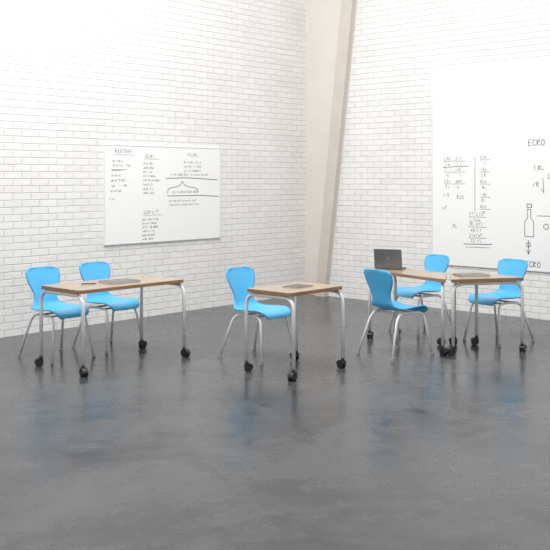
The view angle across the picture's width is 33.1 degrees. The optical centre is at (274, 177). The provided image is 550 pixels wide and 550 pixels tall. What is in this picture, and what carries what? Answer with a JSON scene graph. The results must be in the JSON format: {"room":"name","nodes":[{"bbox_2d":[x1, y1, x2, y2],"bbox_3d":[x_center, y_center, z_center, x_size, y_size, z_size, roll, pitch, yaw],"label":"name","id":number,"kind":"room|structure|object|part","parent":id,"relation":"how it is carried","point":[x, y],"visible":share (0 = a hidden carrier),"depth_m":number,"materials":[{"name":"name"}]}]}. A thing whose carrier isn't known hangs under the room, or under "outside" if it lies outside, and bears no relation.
{"room":"classroom","nodes":[
{"label":"classroom","id":0,"kind":"room"},
{"bbox_2d":[0,0,304,337],"bbox_3d":[-2.618,-0.780,10.479,0.200,5.000,9.000,0,0,42],"label":"wall","id":1,"kind":"structure","parent":0,"point":[77,77],"depth_m":11.46,"materials":[{"name":"white brick"}]},
{"bbox_2d":[103,144,220,244],"bbox_3d":[-1.381,0.200,11.680,0.028,1.198,1.926,0,0,42],"label":"whiteboard","id":2,"kind":"object","parent":1,"relation":"attached to","point":[151,193],"visible":1,"depth_m":11.59,"materials":[{"name":"plastic"}]},
{"bbox_2d":[0,294,549,549],"bbox_3d":[0.000,1.770,5.000,28.000,0.100,22.000,0,0,0],"label":"floor","id":3,"kind":"structure","parent":0,"point":[157,448],"depth_m":6.11,"materials":[{"name":"concrete"}]},
{"bbox_2d":[17,266,95,363],"bbox_3d":[-2.103,1.295,8.905,0.581,0.849,0.516,0,0,42],"label":"chair","id":4,"kind":"object","parent":3,"relation":"on","point":[36,277],"visible":0.88,"depth_m":8.96,"materials":[{"name":"blue plastic"}]},
{"bbox_3d":[-2.101,1.501,8.904,0.564,0.422,0.505,0,0,42],"label":"leg frame","id":5,"kind":"part","parent":4,"relation":"part of","materials":[{"name":"silver metal"}]},
{"bbox_2d":[72,261,143,353],"bbox_3d":[-1.694,1.295,9.421,0.581,0.849,0.516,0,0,42],"label":"chair","id":6,"kind":"object","parent":3,"relation":"on","point":[98,270],"visible":0.85,"depth_m":9.47,"materials":[{"name":"blue plastic"}]},
{"bbox_3d":[-1.692,1.501,9.419,0.564,0.422,0.505,0,0,42],"label":"leg frame","id":7,"kind":"part","parent":6,"relation":"part of","materials":[{"name":"silver metal"}]},
{"bbox_2d":[34,275,190,376],"bbox_3d":[-1.500,1.351,8.673,0.750,0.746,1.313,0,0,42],"label":"table","id":8,"kind":"object","parent":3,"relation":"on","point":[72,289],"visible":1,"depth_m":8.44,"materials":[{"name":"brown wood"}]},
{"bbox_2d":[98,278,140,284],"bbox_3d":[-1.458,0.968,8.670,0.230,0.019,0.330,0,0,45],"label":"closed laptop","id":9,"kind":"object","parent":8,"relation":"on","point":[122,280],"visible":1,"depth_m":8.63,"materials":[{"name":"metal"}]},
{"bbox_2d":[218,266,291,364],"bbox_3d":[-0.169,1.295,8.876,0.581,0.849,0.516,0,0,42],"label":"chair","id":10,"kind":"object","parent":3,"relation":"on","point":[239,279],"visible":0.94,"depth_m":8.94,"materials":[{"name":"blue plastic"}]},
{"bbox_3d":[-0.167,1.501,8.875,0.564,0.422,0.505,0,0,42],"label":"leg frame","id":11,"kind":"part","parent":10,"relation":"part of","materials":[{"name":"silver metal"}]},
{"bbox_2d":[244,282,346,380],"bbox_3d":[0.159,1.351,8.288,0.655,0.746,0.778,0,0,42],"label":"table","id":12,"kind":"object","parent":3,"relation":"on","point":[277,291],"visible":0.99,"depth_m":8.20,"materials":[{"name":"brown wood"}]},
{"bbox_2d":[282,284,312,288],"bbox_3d":[0.204,0.972,8.311,0.180,0.010,0.250,0,0,36],"label":"tablet","id":13,"kind":"object","parent":12,"relation":"on","point":[296,286],"visible":1,"depth_m":8.26,"materials":[{"name":"grey metal"}]},
{"bbox_2d":[356,268,433,361],"bbox_3d":[1.172,1.295,9.029,0.581,0.849,0.516,0,0,-37],"label":"chair","id":14,"kind":"object","parent":3,"relation":"on","point":[380,282],"visible":1,"depth_m":8.91,"materials":[{"name":"blue plastic"}]},
{"bbox_3d":[1.174,1.501,9.031,0.564,0.422,0.505,0,0,-37],"label":"leg frame","id":15,"kind":"part","parent":14,"relation":"part of","materials":[{"name":"silver metal"}]},
{"bbox_2d":[367,268,448,355],"bbox_3d":[1.489,1.351,9.543,0.478,0.746,1.213,0,0,-34],"label":"table","id":16,"kind":"object","parent":3,"relation":"on","point":[440,277],"visible":0.8,"depth_m":9.47,"materials":[{"name":"brown wood"}]},
{"bbox_2d":[374,249,406,269],"bbox_3d":[1.238,0.866,9.941,0.300,0.220,0.259,0,0,21],"label":"laptop","id":17,"kind":"object","parent":16,"relation":"on","point":[391,259],"visible":1,"depth_m":9.84,"materials":[{"name":"metal"}]},
{"bbox_2d":[388,254,450,336],"bbox_3d":[1.647,1.295,10.371,0.581,0.849,0.516,0,0,-34],"label":"chair","id":18,"kind":"object","parent":3,"relation":"on","point":[433,262],"visible":0.84,"depth_m":10.41,"materials":[{"name":"blue plastic"}]},
{"bbox_3d":[1.645,1.501,10.370,0.564,0.422,0.505,0,0,-34],"label":"leg frame","id":19,"kind":"part","parent":18,"relation":"part of","materials":[{"name":"silver metal"}]},
{"bbox_2d":[448,272,526,355],"bbox_3d":[2.017,1.351,9.308,0.860,0.746,0.618,0,0,-14],"label":"table","id":20,"kind":"object","parent":3,"relation":"on","point":[493,279],"visible":0.98,"depth_m":9.09,"materials":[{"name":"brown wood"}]},
{"bbox_2d":[452,273,489,276],"bbox_3d":[1.963,0.969,9.253,0.310,0.017,0.220,0,0,-14],"label":"closed laptop","id":21,"kind":"object","parent":20,"relation":"on","point":[455,274],"visible":1,"depth_m":9.20,"materials":[{"name":"metal"}]},
{"bbox_2d":[463,258,534,346],"bbox_3d":[2.366,1.295,9.789,0.581,0.849,0.516,0,0,-37],"label":"chair","id":22,"kind":"object","parent":3,"relation":"on","point":[507,266],"visible":0.85,"depth_m":9.83,"materials":[{"name":"blue plastic"}]},
{"bbox_3d":[2.364,1.501,9.787,0.564,0.422,0.505,0,0,-37],"label":"leg frame","id":23,"kind":"part","parent":22,"relation":"part of","materials":[{"name":"silver metal"}]},
{"bbox_2d":[316,0,355,296],"bbox_3d":[0.904,-0.780,13.268,0.770,5.000,0.080,0,0,42],"label":"brace","id":24,"kind":"object","parent":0,"point":[347,14],"depth_m":13.26,"materials":[{"name":"beige paint"}]},
{"bbox_2d":[329,0,549,319],"bbox_3d":[4.250,-0.780,10.476,10.000,5.000,0.202,0,0,42],"label":"wall","id":25,"kind":"structure","parent":0,"point":[384,198],"depth_m":12.59,"materials":[{"name":"white brick"}]},
{"bbox_2d":[305,0,356,295],"bbox_3d":[0.844,-0.780,13.396,1.030,5.000,0.030,0,0,42],"label":"column","id":26,"kind":"structure","parent":25,"relation":"attached to","point":[322,17],"depth_m":13.57,"materials":[{"name":"beige paint"}]},
{"bbox_2d":[431,55,549,271],"bbox_3d":[3.277,-0.175,11.201,3.216,2.626,0.029,0,0,42],"label":"whiteboard","id":27,"kind":"object","parent":25,"relation":"attached to","point":[490,119],"visible":0.98,"depth_m":11.68,"materials":[{"name":"plastic"}]}
]}

